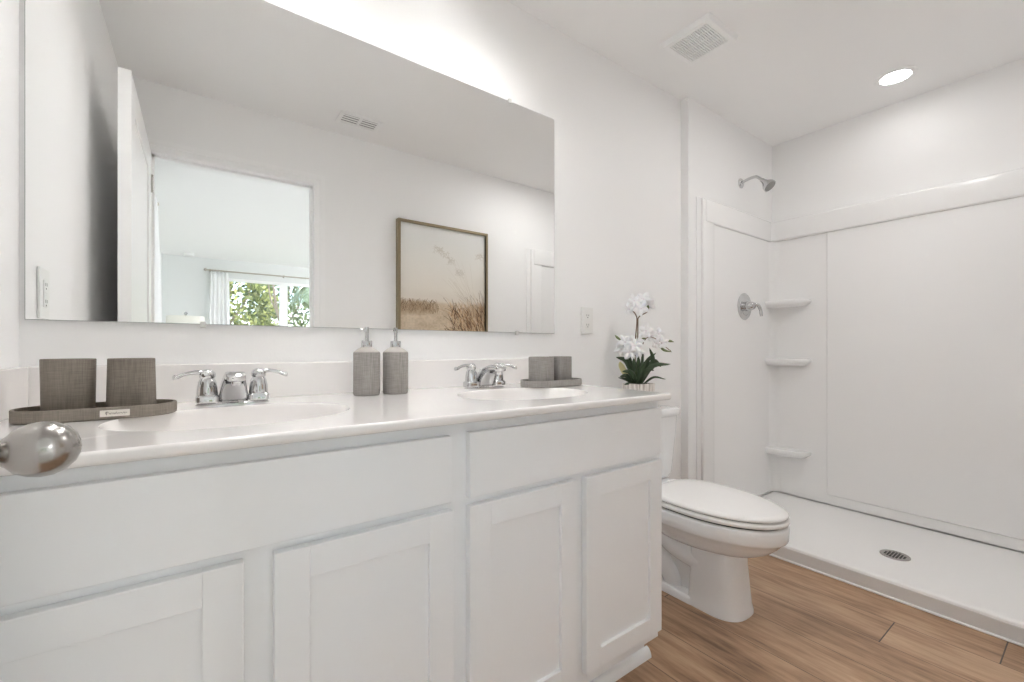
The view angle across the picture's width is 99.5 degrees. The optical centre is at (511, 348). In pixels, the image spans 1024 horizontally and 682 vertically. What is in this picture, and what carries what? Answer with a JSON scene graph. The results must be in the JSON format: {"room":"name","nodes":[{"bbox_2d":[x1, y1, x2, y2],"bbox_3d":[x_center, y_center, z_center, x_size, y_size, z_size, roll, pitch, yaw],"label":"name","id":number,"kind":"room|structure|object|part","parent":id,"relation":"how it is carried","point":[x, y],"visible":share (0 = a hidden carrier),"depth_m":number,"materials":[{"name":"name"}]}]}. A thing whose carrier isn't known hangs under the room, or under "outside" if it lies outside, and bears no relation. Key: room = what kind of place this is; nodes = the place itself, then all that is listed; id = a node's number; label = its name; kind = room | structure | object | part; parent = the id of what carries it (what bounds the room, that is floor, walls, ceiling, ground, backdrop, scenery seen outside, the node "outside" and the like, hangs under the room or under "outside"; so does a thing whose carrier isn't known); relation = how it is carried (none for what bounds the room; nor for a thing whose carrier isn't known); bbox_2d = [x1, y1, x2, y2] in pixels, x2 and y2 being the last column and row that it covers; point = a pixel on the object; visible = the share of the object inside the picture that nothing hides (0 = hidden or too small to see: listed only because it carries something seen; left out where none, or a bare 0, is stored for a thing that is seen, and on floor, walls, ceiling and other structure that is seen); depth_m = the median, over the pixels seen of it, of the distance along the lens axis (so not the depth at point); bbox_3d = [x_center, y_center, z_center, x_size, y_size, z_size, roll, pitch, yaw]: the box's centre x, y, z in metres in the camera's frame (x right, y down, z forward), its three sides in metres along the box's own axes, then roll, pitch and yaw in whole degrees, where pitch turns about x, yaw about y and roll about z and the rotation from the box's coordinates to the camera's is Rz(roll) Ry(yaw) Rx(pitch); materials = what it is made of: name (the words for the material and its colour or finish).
{"room":"bathroom","nodes":[
{"label":"bathroom","id":0,"kind":"room"},
{"bbox_2d":[0,0,18,368],"bbox_3d":[-0.675,-0.165,0.306,0.100,2.411,1.507,0,0,-36],"label":"wall","id":1,"kind":"structure","parent":0,"point":[9,9],"depth_m":0.89,"materials":[{"name":"white paint"}]},
{"bbox_2d":[0,421,81,476],"bbox_3d":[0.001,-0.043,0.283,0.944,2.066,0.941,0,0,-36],"label":"door knob","id":2,"kind":"object","parent":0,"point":[43,448],"depth_m":0.42,"materials":[{"name":"silver metal"}]},
{"bbox_2d":[19,0,680,479],"bbox_3d":[0.301,-0.165,2.002,3.668,2.411,0.100,0,0,-36],"label":"wall","id":3,"kind":"structure","parent":0,"point":[617,134],"depth_m":1.85,"materials":[{"name":"white paint"}]},
{"bbox_2d":[25,358,528,406],"bbox_3d":[-0.466,0.088,1.371,1.484,0.098,0.020,0,0,-36],"label":"backsplash","id":4,"kind":"structure","parent":3,"relation":"attached to","point":[332,377],"depth_m":1.26,"materials":[{"name":"white stone"}]},
{"bbox_2d":[25,0,553,334],"bbox_3d":[-0.442,-0.519,1.397,1.535,0.930,0.009,0,0,-36],"label":"vanity mirror","id":5,"kind":"object","parent":3,"relation":"attached to","point":[202,162],"visible":1,"depth_m":1.21,"materials":[{"name":"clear mirror"}]},
{"bbox_2d":[581,307,592,333],"bbox_3d":[0.341,-0.128,1.962,0.074,0.118,0.009,0,0,-36],"label":"electrical outlet","id":6,"kind":"object","parent":3,"relation":"attached to","point":[586,313],"visible":1,"depth_m":1.96,"materials":[{"name":"white plastic"}]},
{"bbox_2d":[585,313,589,327],"bbox_3d":[0.342,-0.128,1.961,0.033,0.068,0.004,0,0,-36],"label":"receptacle","id":7,"kind":"object","parent":6,"relation":"attached to","point":[587,315],"depth_m":1.96,"materials":[{"name":"white plastic"}]},
{"bbox_2d":[681,97,771,496],"bbox_3d":[1.347,-0.165,2.669,0.990,2.411,0.047,0,0,-36],"label":"wall","id":8,"kind":"structure","parent":0,"point":[716,152],"depth_m":2.41,"materials":[{"name":"white paint"}]},
{"bbox_2d":[738,175,775,191],"bbox_3d":[1.476,-0.994,2.610,0.074,0.125,0.199,0,0,-36],"label":"sprayer","id":9,"kind":"object","parent":8,"relation":"attached to","point":[767,185],"visible":1,"depth_m":2.57,"materials":[{"name":"silver metal"}]},
{"bbox_3d":[1.458,-1.022,2.635,0.017,0.050,0.134,0,0,-36],"label":"arm","id":10,"kind":"part","parent":9,"relation":"part of","materials":[{"name":"silver metal"}]},
{"bbox_2d":[506,0,1023,145],"bbox_3d":[0.760,-1.411,1.367,3.668,0.080,1.667,0,0,-36],"label":"ceiling","id":11,"kind":"structure","parent":0,"point":[793,69],"depth_m":1.98,"materials":[{"name":"white paint"}]},
{"bbox_2d":[660,12,737,65],"bbox_3d":[0.828,-1.360,1.924,0.232,0.020,0.233,0,0,-36],"label":"exhaust fan","id":12,"kind":"object","parent":11,"relation":"attached to","point":[706,35],"visible":1,"depth_m":1.90,"materials":[{"name":"white paint"}]},
{"bbox_2d":[671,24,726,61],"bbox_3d":[0.828,-1.355,1.924,0.172,0.007,0.173,0,0,-36],"label":"grille","id":13,"kind":"object","parent":12,"relation":"attached to","point":[702,41],"depth_m":1.92,"materials":[{"name":"white paint"}]},
{"bbox_2d":[873,65,917,86],"bbox_3d":[1.930,-1.367,2.182,0.170,0.006,0.170,0,0,-36],"label":"recessed light","id":14,"kind":"object","parent":11,"relation":"in","point":[900,74],"visible":1,"depth_m":2.18,"materials":[{"name":"white paint"}]},
{"bbox_2d":[616,555,1023,681],"bbox_3d":[0.742,1.016,1.391,3.668,0.050,1.607,0,0,-36],"label":"floor","id":15,"kind":"structure","parent":0,"point":[805,625],"depth_m":1.46,"materials":[{"name":"brown wood"}]},
{"bbox_2d":[0,401,661,681],"bbox_3d":[-0.292,0.574,1.145,1.487,0.833,0.589,0,0,-36],"label":"vanity cabinet","id":16,"kind":"object","parent":15,"relation":"on","point":[525,548],"visible":1,"depth_m":0.79,"materials":[{"name":"white paint"}]},
{"bbox_3d":[-0.559,0.598,0.600,0.320,0.520,0.019,0,0,-36],"label":"door","id":17,"kind":"part","parent":16,"relation":"part of","materials":[{"name":"white paint"}]},
{"bbox_3d":[-0.409,0.251,0.708,0.690,0.138,0.019,0,0,-36],"label":"drawer","id":18,"kind":"part","parent":16,"relation":"part of","materials":[{"name":"white paint"}]},
{"bbox_2d":[0,358,670,476],"bbox_3d":[-0.293,0.156,1.132,1.484,0.234,0.610,0,0,-36],"label":"countertop","id":19,"kind":"structure","parent":16,"relation":"on","point":[316,400],"depth_m":1.02,"materials":[{"name":"white stone"}]},
{"bbox_2d":[9,399,176,424],"bbox_3d":[-0.819,0.123,0.863,0.242,0.024,0.127,0,0,-36],"label":"tray","id":20,"kind":"object","parent":19,"relation":"on","point":[24,415],"visible":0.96,"depth_m":0.82,"materials":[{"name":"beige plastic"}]},
{"bbox_2d":[39,358,96,410],"bbox_3d":[-0.867,0.074,0.849,0.077,0.109,0.077,0,0,-36],"label":"tumbler","id":21,"kind":"object","parent":20,"relation":"on","point":[65,384],"visible":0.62,"depth_m":0.82,"materials":[{"name":"beige plastic"}]},
{"bbox_2d":[106,358,155,406],"bbox_3d":[-0.791,0.074,0.903,0.079,0.109,0.079,0,0,-36],"label":"tumbler","id":22,"kind":"object","parent":20,"relation":"on","point":[129,381],"visible":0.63,"depth_m":0.87,"materials":[{"name":"beige plastic"}]},
{"bbox_2d":[98,403,349,430],"bbox_3d":[-0.559,0.204,0.893,0.426,0.137,0.316,0,0,-36],"label":"sink basin","id":23,"kind":"object","parent":19,"relation":"in","point":[222,417],"depth_m":0.99,"materials":[{"name":"white ceramic"}]},
{"bbox_2d":[172,368,287,405],"bbox_3d":[-0.689,0.093,1.073,0.186,0.085,0.172,0,0,7],"label":"faucet","id":24,"kind":"object","parent":19,"relation":"on","point":[233,386],"visible":1,"depth_m":1.05,"materials":[{"name":"silver metal"}]},
{"bbox_3d":[-0.759,0.062,1.024,0.068,0.022,0.019,0,0,-42],"label":"lever","id":25,"kind":"part","parent":24,"relation":"part of","materials":[{"name":"silver metal"}]},
{"bbox_3d":[-0.735,0.119,1.046,0.047,0.016,0.047,0,0,-36],"label":"handle","id":26,"kind":"part","parent":24,"relation":"part of","materials":[{"name":"silver metal"}]},
{"bbox_3d":[-0.735,0.081,1.046,0.043,0.062,0.043,0,0,-36],"label":"handle","id":27,"kind":"part","parent":24,"relation":"part of","materials":[{"name":"silver metal"}]},
{"bbox_3d":[-0.692,0.133,1.077,0.154,0.005,0.049,0,0,-36],"label":"plate","id":28,"kind":"part","parent":24,"relation":"part of","materials":[{"name":"silver metal"}]},
{"bbox_3d":[-0.672,0.091,1.050,0.066,0.075,0.153,0,0,-36],"label":"spout","id":29,"kind":"part","parent":24,"relation":"part of","materials":[{"name":"silver metal"}]},
{"bbox_3d":[-0.648,0.119,1.109,0.047,0.016,0.047,0,0,-36],"label":"handle","id":30,"kind":"part","parent":24,"relation":"part of","materials":[{"name":"silver metal"}]},
{"bbox_3d":[-0.648,0.081,1.109,0.043,0.062,0.043,0,0,-36],"label":"handle","id":31,"kind":"part","parent":24,"relation":"part of","materials":[{"name":"silver metal"}]},
{"bbox_3d":[-0.620,0.062,1.125,0.068,0.022,0.019,0,0,-29],"label":"lever","id":32,"kind":"part","parent":24,"relation":"part of","materials":[{"name":"silver metal"}]},
{"bbox_2d":[353,327,379,395],"bbox_3d":[-0.425,0.036,1.268,0.075,0.199,0.075,0,0,-36],"label":"soap dispenser","id":33,"kind":"object","parent":19,"relation":"on","point":[366,359],"visible":1,"depth_m":1.24,"materials":[{"name":"grey ceramic"}]},
{"bbox_2d":[353,352,379,395],"bbox_3d":[-0.425,0.073,1.268,0.075,0.125,0.075,0,0,-36],"label":"bottle","id":34,"kind":"object","parent":33,"relation":"attached to","point":[366,365],"depth_m":1.24,"materials":[{"name":"grey plastic"}]},
{"bbox_2d":[383,328,407,393],"bbox_3d":[-0.354,0.036,1.319,0.075,0.199,0.075,0,0,-36],"label":"soap dispenser","id":35,"kind":"object","parent":19,"relation":"on","point":[395,358],"visible":1,"depth_m":1.29,"materials":[{"name":"grey ceramic"}]},
{"bbox_2d":[383,352,407,393],"bbox_3d":[-0.354,0.073,1.319,0.075,0.125,0.075,0,0,-36],"label":"bottle","id":36,"kind":"object","parent":35,"relation":"attached to","point":[395,364],"depth_m":1.29,"materials":[{"name":"grey ceramic"}]},
{"bbox_2d":[454,363,516,388],"bbox_3d":[-0.086,0.093,1.487,0.166,0.085,0.179,0,0,21],"label":"faucet","id":37,"kind":"object","parent":19,"relation":"on","point":[490,376],"visible":1,"depth_m":1.47,"materials":[{"name":"silver metal"}]},
{"bbox_3d":[-0.162,0.062,1.455,0.068,0.022,0.019,0,0,-42],"label":"lever","id":38,"kind":"part","parent":37,"relation":"part of","materials":[{"name":"silver metal"}]},
{"bbox_3d":[-0.139,0.119,1.477,0.047,0.016,0.047,0,0,-36],"label":"handle","id":39,"kind":"part","parent":37,"relation":"part of","materials":[{"name":"silver metal"}]},
{"bbox_3d":[-0.139,0.081,1.477,0.043,0.062,0.043,0,0,-36],"label":"handle","id":40,"kind":"part","parent":37,"relation":"part of","materials":[{"name":"silver metal"}]},
{"bbox_3d":[-0.095,0.133,1.508,0.154,0.005,0.049,0,0,-36],"label":"plate","id":41,"kind":"part","parent":37,"relation":"part of","materials":[{"name":"silver metal"}]},
{"bbox_3d":[-0.075,0.091,1.481,0.066,0.075,0.153,0,0,-36],"label":"spout","id":42,"kind":"part","parent":37,"relation":"part of","materials":[{"name":"silver metal"}]},
{"bbox_3d":[-0.052,0.081,1.540,0.043,0.062,0.043,0,0,-36],"label":"handle","id":43,"kind":"part","parent":37,"relation":"part of","materials":[{"name":"silver metal"}]},
{"bbox_3d":[-0.052,0.119,1.540,0.047,0.016,0.047,0,0,-36],"label":"handle","id":44,"kind":"part","parent":37,"relation":"part of","materials":[{"name":"silver metal"}]},
{"bbox_3d":[-0.017,0.062,1.534,0.072,0.022,0.019,0,0,9],"label":"lever","id":45,"kind":"part","parent":37,"relation":"part of","materials":[{"name":"silver metal"}]},
{"bbox_2d":[457,388,587,399],"bbox_3d":[0.038,0.204,1.324,0.426,0.137,0.316,0,0,-36],"label":"sink basin","id":46,"kind":"object","parent":19,"relation":"in","point":[499,393],"depth_m":1.47,"materials":[{"name":"white ceramic"}]},
{"bbox_2d":[520,378,581,387],"bbox_3d":[0.145,0.123,1.586,0.256,0.024,0.124,0,0,-36],"label":"tray","id":47,"kind":"object","parent":19,"relation":"on","point":[526,383],"visible":0.91,"depth_m":1.51,"materials":[{"name":"grey plastic"}]},
{"bbox_2d":[529,357,553,380],"bbox_3d":[0.104,0.079,1.551,0.084,0.100,0.084,0,0,-36],"label":"tumbler","id":48,"kind":"object","parent":47,"relation":"on","point":[540,368],"visible":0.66,"depth_m":1.51,"materials":[{"name":"grey ceramic"}]},
{"bbox_2d":[549,356,571,379],"bbox_3d":[0.180,0.079,1.623,0.080,0.100,0.080,0,0,-36],"label":"tumbler","id":49,"kind":"object","parent":47,"relation":"on","point":[562,365],"visible":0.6,"depth_m":1.58,"materials":[{"name":"grey plastic"}]},
{"bbox_2d":[614,292,672,391],"bbox_3d":[0.608,0.006,2.003,0.248,0.539,0.154,0,0,28],"label":"potted orchid","id":50,"kind":"object","parent":19,"relation":"on","point":[636,372],"visible":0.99,"depth_m":2.00,"materials":[{"name":"white plant"}]},
{"bbox_3d":[0.510,0.004,2.022,0.070,0.067,0.011,0,0,-5],"label":"flower","id":51,"kind":"part","parent":50,"relation":"part of","materials":[{"name":"white plant"}]},
{"bbox_3d":[0.524,-0.031,2.004,0.070,0.065,0.019,0,0,-9],"label":"flower","id":52,"kind":"part","parent":50,"relation":"part of","materials":[{"name":"white plant"}]},
{"bbox_3d":[0.534,0.015,1.987,0.069,0.069,0.015,0,0,7],"label":"flower","id":53,"kind":"part","parent":50,"relation":"part of","materials":[{"name":"white plant"}]},
{"bbox_3d":[0.550,-0.188,2.024,0.069,0.063,0.028,0,0,-36],"label":"flower","id":54,"kind":"part","parent":50,"relation":"part of","materials":[{"name":"white plant"}]},
{"bbox_3d":[0.565,-0.223,2.005,0.067,0.067,0.020,0,0,-27],"label":"flower","id":55,"kind":"part","parent":50,"relation":"part of","materials":[{"name":"white plant"}]},
{"bbox_3d":[0.563,-0.016,1.976,0.070,0.065,0.022,0,0,-18],"label":"flower","id":56,"kind":"part","parent":50,"relation":"part of","materials":[{"name":"white plant"}]},
{"bbox_3d":[0.579,-0.037,2.003,0.069,0.064,0.028,0,0,13],"label":"flower","id":57,"kind":"part","parent":50,"relation":"part of","materials":[{"name":"white plant"}]},
{"bbox_3d":[0.586,0.218,2.010,0.116,0.116,0.102,0,0,-36],"label":"pot","id":58,"kind":"part","parent":50,"relation":"part of","materials":[{"name":"white ceramic"}]},
{"bbox_3d":[0.580,0.013,1.988,0.070,0.069,0.010,0,0,3],"label":"flower","id":59,"kind":"part","parent":50,"relation":"part of","materials":[{"name":"white plant"}]},
{"bbox_3d":[0.591,-0.182,1.987,0.070,0.067,0.014,0,0,12],"label":"flower","id":60,"kind":"part","parent":50,"relation":"part of","materials":[{"name":"white plant"}]},
{"bbox_3d":[0.614,-0.231,2.018,0.070,0.066,0.023,0,0,21],"label":"flower","id":61,"kind":"part","parent":50,"relation":"part of","materials":[{"name":"white plant"}]},
{"bbox_3d":[0.622,-0.084,2.005,0.069,0.069,0.014,0,0,7],"label":"flower","id":62,"kind":"part","parent":50,"relation":"part of","materials":[{"name":"white plant"}]},
{"bbox_3d":[0.636,-0.204,2.023,0.070,0.068,0.015,0,0,15],"label":"flower","id":63,"kind":"part","parent":50,"relation":"part of","materials":[{"name":"white plant"}]},
{"bbox_3d":[0.648,-0.015,2.010,0.179,0.358,0.005,0,0,0],"label":"stem","id":64,"kind":"part","parent":50,"relation":"part of","materials":[{"name":"brown plant"}]},
{"bbox_3d":[0.653,-0.061,2.021,0.058,0.056,0.013,0,0,3],"label":"flower","id":65,"kind":"part","parent":50,"relation":"part of","materials":[{"name":"white plant"}]},
{"bbox_3d":[0.666,-0.025,1.996,0.056,0.057,0.015,0,0,-25],"label":"flower","id":66,"kind":"part","parent":50,"relation":"part of","materials":[{"name":"white plant"}]},
{"bbox_3d":[0.685,-0.071,2.020,0.059,0.055,0.014,0,0,16],"label":"flower","id":67,"kind":"part","parent":50,"relation":"part of","materials":[{"name":"white plant"}]},
{"bbox_3d":[0.696,-0.029,2.006,0.058,0.057,0.014,0,0,23],"label":"flower","id":68,"kind":"part","parent":50,"relation":"part of","materials":[{"name":"white plant"}]},
{"bbox_3d":[-0.261,0.598,0.815,0.330,0.520,0.019,0,0,-36],"label":"door","id":69,"kind":"part","parent":16,"relation":"part of","materials":[{"name":"white paint"}]},
{"bbox_3d":[0.033,0.598,1.028,0.318,0.520,0.019,0,0,-36],"label":"door","id":70,"kind":"part","parent":16,"relation":"part of","materials":[{"name":"white paint"}]},
{"bbox_3d":[0.178,0.250,1.132,0.674,0.140,0.019,0,0,-36],"label":"drawer","id":71,"kind":"part","parent":16,"relation":"part of","materials":[{"name":"white paint"}]},
{"bbox_3d":[-0.161,0.976,0.963,1.487,0.028,0.019,0,0,-36],"label":"shoe molding","id":72,"kind":"part","parent":16,"relation":"part of","materials":[{"name":"white paint"}]},
{"bbox_3d":[0.321,0.598,1.236,0.322,0.520,0.019,0,0,-36],"label":"door","id":73,"kind":"part","parent":16,"relation":"part of","materials":[{"name":"white paint"}]},
{"bbox_2d":[658,405,789,621],"bbox_3d":[0.736,0.633,1.782,0.440,0.713,0.721,0,0,-36],"label":"toilet","id":74,"kind":"object","parent":15,"relation":"on","point":[710,530],"visible":0.64,"depth_m":1.61,"materials":[{"name":"white ceramic"}]},
{"bbox_3d":[0.576,0.466,2.004,0.420,0.300,0.174,0,0,-36],"label":"tank","id":75,"kind":"part","parent":74,"relation":"part of","materials":[{"name":"white ceramic"}]},
{"bbox_3d":[0.579,0.296,1.999,0.440,0.038,0.185,0,0,-36],"label":"tank lid","id":76,"kind":"part","parent":74,"relation":"part of","materials":[{"name":"white ceramic"}]},
{"bbox_3d":[0.803,0.586,1.688,0.362,0.020,0.484,0,0,-36],"label":"lid","id":77,"kind":"part","parent":74,"relation":"part of","materials":[{"name":"white plastic"}]},
{"bbox_3d":[0.801,0.608,1.692,0.368,0.018,0.498,0,0,-36],"label":"seat","id":78,"kind":"part","parent":74,"relation":"part of","materials":[{"name":"white plastic"}]},
{"bbox_2d":[759,491,1023,646],"bbox_3d":[1.802,0.956,2.067,0.913,0.072,1.456,0,0,-36],"label":"shower pan","id":79,"kind":"object","parent":15,"relation":"on","point":[978,586],"visible":0.87,"depth_m":1.94,"materials":[{"name":"white plastic"}]},
{"bbox_2d":[696,168,1023,551],"bbox_3d":[1.819,0.054,2.079,0.915,1.793,1.460,0,0,-36],"label":"shower surround","id":80,"kind":"object","parent":79,"relation":"on","point":[880,373],"visible":0.89,"depth_m":2.42,"materials":[{"name":"white plastic"}]},
{"bbox_3d":[1.390,0.054,2.656,0.896,1.793,0.024,0,0,-36],"label":"panel","id":81,"kind":"part","parent":80,"relation":"part of","materials":[{"name":"white plastic"}]},
{"bbox_2d":[737,293,762,319],"bbox_3d":[1.470,-0.262,2.652,0.166,0.166,0.100,0,0,-36],"label":"shower valve","id":82,"kind":"object","parent":80,"relation":"attached to","point":[744,305],"visible":1,"depth_m":2.66,"materials":[{"name":"silver metal"}]},
{"bbox_3d":[1.494,-0.238,2.640,0.060,0.085,0.025,0,0,27],"label":"lever","id":83,"kind":"part","parent":82,"relation":"part of","materials":[{"name":"silver metal"}]},
{"bbox_2d":[765,446,811,458],"bbox_3d":[1.778,0.672,2.794,0.105,0.046,0.232,0,0,-36],"label":"shelf","id":84,"kind":"object","parent":80,"relation":"attached to","point":[791,452],"depth_m":2.78,"materials":[{"name":"white plastic"}]},
{"bbox_2d":[765,358,811,365],"bbox_3d":[1.778,0.086,2.794,0.105,0.046,0.232,0,0,-36],"label":"shelf","id":85,"kind":"object","parent":80,"relation":"attached to","point":[768,361],"depth_m":2.76,"materials":[{"name":"white plastic"}]},
{"bbox_2d":[765,299,811,307],"bbox_3d":[1.778,-0.291,2.794,0.105,0.046,0.232,0,0,-36],"label":"shelf","id":86,"kind":"object","parent":80,"relation":"attached to","point":[769,303],"depth_m":2.76,"materials":[{"name":"white plastic"}]},
{"bbox_2d":[772,58,1023,552],"bbox_3d":[2.218,-0.165,2.395,0.100,2.411,1.707,0,0,-36],"label":"wall","id":87,"kind":"structure","parent":0,"point":[972,127],"depth_m":2.38,"materials":[{"name":"white paint"}]}
]}

